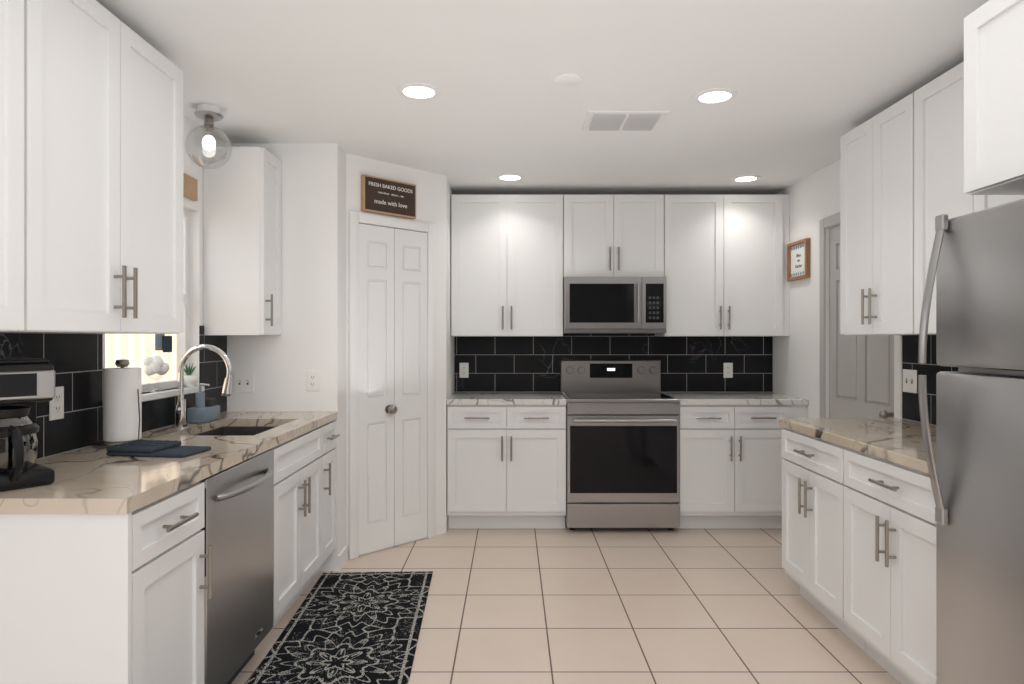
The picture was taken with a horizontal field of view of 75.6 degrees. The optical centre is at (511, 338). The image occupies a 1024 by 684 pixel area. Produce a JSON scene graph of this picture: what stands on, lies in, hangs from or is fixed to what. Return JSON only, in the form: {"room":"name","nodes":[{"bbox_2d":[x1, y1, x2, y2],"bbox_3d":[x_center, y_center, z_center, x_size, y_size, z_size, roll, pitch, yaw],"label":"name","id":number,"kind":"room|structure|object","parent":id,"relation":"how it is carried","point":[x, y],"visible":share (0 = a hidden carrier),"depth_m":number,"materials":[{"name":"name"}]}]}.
{"room":"kitchen","nodes":[
{"label":"kitchen","id":0,"kind":"room"},
{"bbox_2d":[103,115,225,393],"bbox_3d":[-1.690,0.105,1.485,0.140,2.450,7.610,0,0,0],"label":"wall","id":1,"kind":"structure","parent":0,"point":[191,168],"depth_m":3.46,"materials":[{"name":"paint"}]},
{"bbox_2d":[0,0,51,332],"bbox_3d":[-1.468,-0.540,1.362,0.340,1.040,0.925,0,0,0],"label":"upper cabinet","id":2,"kind":"object","parent":1,"relation":"attached to","point":[25,25],"depth_m":1.77,"materials":[{"name":"white wood"}]},
{"bbox_2d":[0,326,226,459],"bbox_3d":[-1.636,0.172,2.749,0.008,0.484,2.058,0,0,0],"label":"backsplash","id":3,"kind":"structure","parent":1,"relation":"attached to","point":[76,361],"depth_m":2.50,"materials":[{"name":"black tile"}]},
{"bbox_2d":[49,386,63,420],"bbox_3d":[-1.628,0.230,2.360,0.008,0.117,0.072,0,0,0],"label":"outlet","id":4,"kind":"object","parent":3,"relation":"attached to","point":[56,407],"visible":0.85,"depth_m":2.36,"materials":[{"name":"white plastic"}]},
{"bbox_2d":[52,0,182,333],"bbox_3d":[-1.468,-0.540,2.155,0.340,1.040,0.910,0,0,0],"label":"upper cabinet","id":5,"kind":"object","parent":1,"relation":"attached to","point":[91,166],"depth_m":2.15,"materials":[{"name":"white wood"}]},
{"bbox_2d":[105,209,188,391],"bbox_3d":[-1.715,-0.212,3.060,0.040,0.915,0.800,0,0,0],"label":"window","id":6,"kind":"structure","parent":1,"relation":"in","point":[183,343],"depth_m":3.42,"materials":[{"name":"clear glass"}]},
{"bbox_2d":[155,334,171,351],"bbox_3d":[-1.681,-0.003,3.185,0.018,0.135,0.130,0,0,0],"label":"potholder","id":7,"kind":"object","parent":6,"relation":"hanging from","point":[163,342],"visible":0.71,"depth_m":3.17,"materials":[{"name":"blue fabric"}]},
{"bbox_2d":[142,386,204,401],"bbox_3d":[-1.653,0.260,3.045,0.085,0.030,0.830,0,0,0],"label":"window sill","id":8,"kind":"structure","parent":1,"relation":"attached to","point":[153,395],"depth_m":3.09,"materials":[{"name":"white wood"}]},
{"bbox_2d":[143,355,169,391],"bbox_3d":[-1.649,0.160,3.067,0.088,0.168,0.148,0,0,0],"label":"decor","id":9,"kind":"object","parent":8,"relation":"on","point":[155,364],"visible":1,"depth_m":3.01,"materials":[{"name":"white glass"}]},
{"bbox_2d":[184,363,197,386],"bbox_3d":[-1.645,0.184,3.360,0.084,0.120,0.084,0,0,0],"label":"plant","id":10,"kind":"object","parent":8,"relation":"on","point":[190,380],"visible":0.83,"depth_m":3.34,"materials":[{"name":"white ceramic"}]},
{"bbox_2d":[203,147,280,334],"bbox_3d":[-1.459,-0.520,3.638,0.358,1.000,0.276,0,0,0],"label":"upper cabinet","id":11,"kind":"object","parent":1,"relation":"attached to","point":[242,241],"visible":1,"depth_m":3.50,"materials":[{"name":"white wood"}]},
{"bbox_2d":[226,143,453,570],"bbox_3d":[-1.046,0.105,4.475,1.188,2.450,1.390,0,0,0],"label":"wall","id":12,"kind":"structure","parent":0,"point":[320,191],"depth_m":3.78,"materials":[{"name":"paint"}]},
{"bbox_2d":[233,372,253,392],"bbox_3d":[-1.535,0.250,3.772,0.118,0.117,0.016,0,0,0],"label":"light switch","id":13,"kind":"object","parent":12,"relation":"attached to","point":[243,382],"visible":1,"depth_m":3.77,"materials":[{"name":"white plastic"}]},
{"bbox_2d":[306,371,318,390],"bbox_3d":[-1.140,0.240,3.776,0.072,0.117,0.008,0,0,0],"label":"outlet","id":14,"kind":"object","parent":12,"relation":"attached to","point":[312,380],"visible":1,"depth_m":3.77,"materials":[{"name":"white plastic"}]},
{"bbox_2d":[338,546,347,570],"bbox_3d":[0.200,1.288,1.179,3.680,0.085,6.758,0,0,0],"label":"baseboard","id":15,"kind":"structure","parent":12,"relation":"attached to","point":[342,557],"depth_m":3.87,"materials":[{"name":"white wood"}]},
{"bbox_2d":[361,174,415,218],"bbox_3d":[-0.776,-0.895,4.177,0.036,0.220,0.395,0,0,45],"label":"sign","id":16,"kind":"object","parent":12,"relation":"attached to","point":[370,194],"visible":0.96,"depth_m":4.15,"materials":[{"name":"brown wood"}]},
{"bbox_2d":[369,181,411,192],"bbox_3d":[-0.762,-0.955,4.164,0.328,0.023,0.002,0,0,-44],"label":"lettering","id":17,"kind":"object","parent":16,"relation":"attached to","point":[378,185],"visible":1,"depth_m":4.15},
{"bbox_2d":[375,200,406,207],"bbox_3d":[-0.762,-0.854,4.163,0.244,0.028,0.002,0,0,-44],"label":"lettering","id":18,"kind":"object","parent":16,"relation":"attached to","point":[389,203],"visible":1,"depth_m":4.15},
{"bbox_2d":[349,211,435,558],"bbox_3d":[-0.751,0.279,4.212,0.024,2.102,0.654,0,0,45],"label":"door frame","id":19,"kind":"structure","parent":12,"relation":"attached to","point":[356,219],"depth_m":4.02,"materials":[{"name":"white wood"}]},
{"bbox_2d":[359,223,426,554],"bbox_3d":[-0.755,0.304,4.215,0.380,2.027,0.380,0,0,0],"label":"pantry door","id":20,"kind":"structure","parent":12,"relation":"in","point":[392,386],"depth_m":4.20,"materials":[{"name":"white wood"}]},
{"bbox_2d":[96,0,988,194],"bbox_3d":[0.200,-1.170,1.485,3.920,0.100,7.610,0,0,0],"label":"ceiling","id":21,"kind":"structure","parent":0,"point":[811,82],"depth_m":2.82,"materials":[{"name":"paint"}]},
{"bbox_2d":[185,104,231,168],"bbox_3d":[-1.470,-0.974,3.200,0.206,0.293,0.206,0,0,0],"label":"globe pendant","id":22,"kind":"object","parent":21,"relation":"hanging from","point":[209,115],"visible":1,"depth_m":3.18,"materials":[{"name":"glass"}]},
{"bbox_2d":[397,83,440,99],"bbox_3d":[-0.420,-1.116,2.980,0.195,0.008,0.195,0,0,-45],"label":"recessed light","id":23,"kind":"object","parent":21,"relation":"in","point":[420,91],"depth_m":2.97,"materials":[{"name":"white plastic"}]},
{"bbox_2d":[496,173,523,180],"bbox_3d":[-0.013,-1.116,4.560,0.195,0.008,0.195,0,0,-45],"label":"recessed light","id":24,"kind":"object","parent":21,"relation":"in","point":[508,176],"depth_m":4.55,"materials":[{"name":"white plastic"}]},
{"bbox_2d":[554,74,582,86],"bbox_3d":[0.243,-1.114,2.850,0.124,0.012,0.124,0,0,0],"label":"ceiling detector","id":25,"kind":"object","parent":21,"relation":"attached to","point":[567,80],"visible":0.98,"depth_m":2.83,"materials":[{"name":"plastic"}]},
{"bbox_2d":[582,110,669,130],"bbox_3d":[0.573,-1.111,3.380,0.400,0.019,0.300,0,0,0],"label":"ceiling vent","id":26,"kind":"object","parent":21,"relation":"in","point":[624,120],"visible":0.98,"depth_m":3.35,"materials":[{"name":"white metal"}]},
{"bbox_2d":[693,88,736,103],"bbox_3d":[0.935,-1.116,3.040,0.195,0.008,0.195,0,0,-45],"label":"recessed light","id":27,"kind":"object","parent":21,"relation":"in","point":[714,95],"depth_m":3.03,"materials":[{"name":"white plastic"}]},
{"bbox_2d":[731,175,760,181],"bbox_3d":[1.630,-1.116,4.600,0.195,0.008,0.195,0,0,-45],"label":"recessed light","id":28,"kind":"object","parent":21,"relation":"in","point":[743,178],"depth_m":4.59,"materials":[{"name":"white plastic"}]},
{"bbox_2d":[231,522,900,683],"bbox_3d":[0.200,1.380,1.485,3.920,0.100,7.610,0,0,0],"label":"floor","id":29,"kind":"structure","parent":0,"point":[565,605],"depth_m":3.21,"materials":[{"name":"tile"}]},
{"bbox_2d":[0,482,211,683],"bbox_3d":[-1.322,0.893,1.944,0.633,0.874,0.433,0,0,0],"label":"base cabinet","id":30,"kind":"object","parent":29,"relation":"on","point":[101,598],"depth_m":1.73,"materials":[{"name":"white wood"}]},
{"bbox_2d":[0,411,336,513],"bbox_3d":[-1.319,0.537,2.747,0.638,0.244,2.063,0,0,0],"label":"countertop","id":31,"kind":"structure","parent":30,"relation":"on","point":[90,480],"depth_m":2.17,"materials":[{"name":"stone"}]},
{"bbox_2d":[0,358,54,491],"bbox_3d":[-1.431,0.235,1.858,0.284,0.357,0.202,0,0,38],"label":"coffee maker","id":32,"kind":"object","parent":31,"relation":"on","point":[26,384],"visible":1,"depth_m":1.83,"materials":[{"name":"black plastic"}]},
{"bbox_2d":[93,358,150,447],"bbox_3d":[-1.535,0.245,2.600,0.200,0.338,0.200,0,0,0],"label":"paper towel","id":33,"kind":"object","parent":31,"relation":"on","point":[122,403],"visible":0.85,"depth_m":2.54,"materials":[{"name":"white paper"}]},
{"bbox_2d":[106,440,210,457],"bbox_3d":[-1.280,0.397,2.400,0.300,0.034,0.170,0,0,8],"label":"dish towel","id":34,"kind":"object","parent":31,"relation":"on","point":[155,448],"visible":1,"depth_m":2.34,"materials":[{"name":"blue fabric"}]},
{"bbox_2d":[173,344,231,427],"bbox_3d":[-1.446,0.220,3.084,0.278,0.390,0.091,0,0,0],"label":"faucet","id":35,"kind":"object","parent":31,"relation":"on","point":[179,409],"visible":1,"depth_m":3.08,"materials":[{"name":"silver metal"}]},
{"bbox_2d":[187,383,219,422],"bbox_3d":[-1.550,0.317,3.320,0.100,0.195,0.160,0,0,0],"label":"sink caddy","id":36,"kind":"object","parent":31,"relation":"on","point":[205,410],"visible":1,"depth_m":3.26,"materials":[{"name":"blue plastic"}]},
{"bbox_2d":[199,449,273,683],"bbox_3d":[-1.273,0.894,2.473,0.663,0.872,0.617,0,0,0],"label":"dishwasher","id":37,"kind":"object","parent":29,"relation":"on","point":[238,528],"visible":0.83,"depth_m":2.41,"materials":[{"name":"silver metal"}]},
{"bbox_2d":[271,421,339,596],"bbox_3d":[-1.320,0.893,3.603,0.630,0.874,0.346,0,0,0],"label":"base cabinet","id":38,"kind":"object","parent":29,"relation":"on","point":[305,464],"depth_m":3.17,"materials":[{"name":"white wood"}]},
{"bbox_2d":[247,571,432,683],"bbox_3d":[-0.705,1.325,2.445,0.620,0.008,2.600,0,0,-2],"label":"rug","id":39,"kind":"object","parent":29,"relation":"on","point":[352,627],"visible":0.95,"depth_m":2.96,"materials":[{"name":"black fabric"}]},
{"bbox_2d":[447,405,565,527],"bbox_3d":[-0.036,0.893,4.835,0.821,0.874,0.666,0,0,0],"label":"base cabinet","id":40,"kind":"object","parent":29,"relation":"on","point":[506,466],"visible":0.98,"depth_m":4.55,"materials":[{"name":"white wood"}]},
{"bbox_2d":[446,392,566,404],"bbox_3d":[-0.037,0.435,4.846,0.825,0.040,0.631,0,0,0],"label":"countertop","id":41,"kind":"structure","parent":40,"relation":"on","point":[506,398],"depth_m":4.60,"materials":[{"name":"stone"}]},
{"bbox_2d":[561,360,679,529],"bbox_3d":[0.763,0.748,4.803,0.776,1.165,0.712,0,0,0],"label":"range","id":42,"kind":"object","parent":29,"relation":"on","point":[622,443],"visible":1,"depth_m":4.51,"materials":[{"name":"silver metal"}]},
{"bbox_2d":[678,405,806,527],"bbox_3d":[1.595,0.893,4.835,0.886,0.874,0.666,0,0,0],"label":"base cabinet","id":43,"kind":"object","parent":29,"relation":"on","point":[730,465],"visible":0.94,"depth_m":4.55,"materials":[{"name":"white wood"}]},
{"bbox_2d":[661,392,808,404],"bbox_3d":[1.595,0.435,4.846,0.887,0.040,0.631,0,0,0],"label":"countertop","id":44,"kind":"structure","parent":43,"relation":"on","point":[729,398],"depth_m":4.60,"materials":[{"name":"stone"}]},
{"bbox_2d":[782,428,829,619],"bbox_3d":[1.722,0.893,3.088,0.633,0.874,0.704,0,0,0],"label":"base cabinet","id":45,"kind":"object","parent":29,"relation":"on","point":[806,463],"depth_m":3.15,"materials":[{"name":"white wood"}]},
{"bbox_2d":[830,442,935,683],"bbox_3d":[1.722,0.893,2.481,0.633,0.874,0.761,0,0,0],"label":"base cabinet","id":46,"kind":"object","parent":29,"relation":"on","point":[858,547],"depth_m":2.49,"materials":[{"name":"white wood"}]},
{"bbox_2d":[779,418,935,473],"bbox_3d":[1.716,0.435,2.783,0.631,0.040,1.365,0,0,0],"label":"countertop","id":47,"kind":"structure","parent":46,"relation":"on","point":[899,441],"depth_m":2.87,"materials":[{"name":"stone"}]},
{"bbox_2d":[918,198,1023,683],"bbox_3d":[1.633,0.464,1.710,0.753,1.692,0.750,0,0,0],"label":"refrigerator","id":48,"kind":"object","parent":29,"relation":"on","point":[976,268],"visible":1,"depth_m":1.89,"materials":[{"name":"silver metal"}]},
{"bbox_2d":[773,159,935,425],"bbox_3d":[2.100,0.105,1.485,0.120,2.450,7.610,0,0,0],"label":"wall","id":49,"kind":"structure","parent":0,"point":[814,199],"depth_m":4.54,"materials":[{"name":"paint"}]},
{"bbox_2d":[787,238,809,280],"bbox_3d":[2.025,-0.555,4.665,0.029,0.270,0.310,0,0,0],"label":"picture frame","id":50,"kind":"object","parent":49,"relation":"attached to","point":[802,247],"visible":1,"depth_m":4.65,"materials":[{"name":"brown wood"}]},
{"bbox_2d":[829,225,893,417],"bbox_3d":[2.045,0.302,3.895,0.111,2.036,0.782,0,0,0],"label":"door","id":51,"kind":"structure","parent":49,"relation":"in","point":[861,376],"depth_m":3.97,"materials":[{"name":"white wood"}]},
{"bbox_2d":[820,212,902,418],"bbox_3d":[2.032,0.273,3.895,0.016,2.115,0.920,0,0,0],"label":"door frame","id":52,"kind":"structure","parent":49,"relation":"attached to","point":[831,220],"depth_m":4.29,"materials":[{"name":"white wood"}]},
{"bbox_2d":[840,101,899,334],"bbox_3d":[1.878,-0.540,3.109,0.320,1.040,0.695,0,0,0],"label":"upper cabinet","id":53,"kind":"object","parent":49,"relation":"attached to","point":[869,152],"depth_m":3.15,"materials":[{"name":"white wood"}]},
{"bbox_2d":[902,335,957,424],"bbox_3d":[2.036,0.172,2.780,0.008,0.484,1.360,0,0,0],"label":"backsplash","id":54,"kind":"structure","parent":49,"relation":"attached to","point":[930,368],"depth_m":3.30,"materials":[{"name":"black tile"}]},
{"bbox_2d":[903,369,916,392],"bbox_3d":[2.024,0.215,3.365,0.016,0.117,0.118,0,0,0],"label":"light switch","id":55,"kind":"object","parent":54,"relation":"attached to","point":[909,381],"visible":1,"depth_m":3.36,"materials":[{"name":"white plastic"}]},
{"bbox_2d":[900,61,1023,334],"bbox_3d":[1.878,-0.540,2.491,0.320,1.040,0.792,0,0,0],"label":"upper cabinet","id":56,"kind":"object","parent":49,"relation":"attached to","point":[901,174],"depth_m":2.74,"materials":[{"name":"white wood"}]},
{"bbox_2d":[964,0,1023,194],"bbox_3d":[1.732,-0.735,1.708,0.613,0.560,0.755,0,0,0],"label":"upper cabinet","id":57,"kind":"object","parent":49,"relation":"attached to","point":[993,97],"visible":1,"depth_m":1.97,"materials":[{"name":"white wood"}]},
{"bbox_3d":[0.200,0.105,5.230,3.680,2.450,0.120,0,0,0],"label":"wall","id":58,"kind":"structure","parent":0,"visible":0},
{"bbox_2d":[454,334,772,391],"bbox_3d":[0.794,0.172,5.166,2.489,0.484,0.008,0,0,0],"label":"backsplash","id":59,"kind":"structure","parent":58,"relation":"attached to","point":[533,363],"depth_m":5.16,"materials":[{"name":"black tile"}]},
{"bbox_2d":[459,363,468,377],"bbox_3d":[-0.375,0.245,5.158,0.072,0.117,0.008,0,0,0],"label":"electrical outlet","id":60,"kind":"object","parent":59,"relation":"attached to","point":[463,370],"visible":1,"depth_m":5.16,"materials":[{"name":"white plastic"}]},
{"bbox_2d":[724,363,732,377],"bbox_3d":[1.690,0.245,5.158,0.072,0.117,0.008,0,0,0],"label":"electrical outlet","id":61,"kind":"object","parent":59,"relation":"attached to","point":[728,370],"visible":1,"depth_m":5.16,"materials":[{"name":"white plastic"}]},
{"bbox_2d":[451,195,788,335],"bbox_3d":[0.795,-0.540,4.979,2.485,1.040,0.378,0,0,0],"label":"upper cabinet","id":62,"kind":"object","parent":58,"relation":"attached to","point":[719,262],"visible":1,"depth_m":4.84,"materials":[{"name":"white wood"}]},
{"bbox_2d":[563,277,665,333],"bbox_3d":[0.745,-0.245,4.932,0.732,0.406,0.466,0,0,0],"label":"microwave","id":63,"kind":"object","parent":62,"relation":"attached to","point":[614,305],"visible":0.98,"depth_m":4.75,"materials":[{"name":"silver metal"}]},
{"label":"outside","id":64,"kind":"structure","parent":0,"visible":0},
{"bbox_2d":[105,334,175,383],"bbox_3d":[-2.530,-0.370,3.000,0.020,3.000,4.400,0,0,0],"label":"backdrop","id":65,"kind":"structure","parent":64,"point":[124,342],"depth_m":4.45,"materials":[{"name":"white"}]}
]}

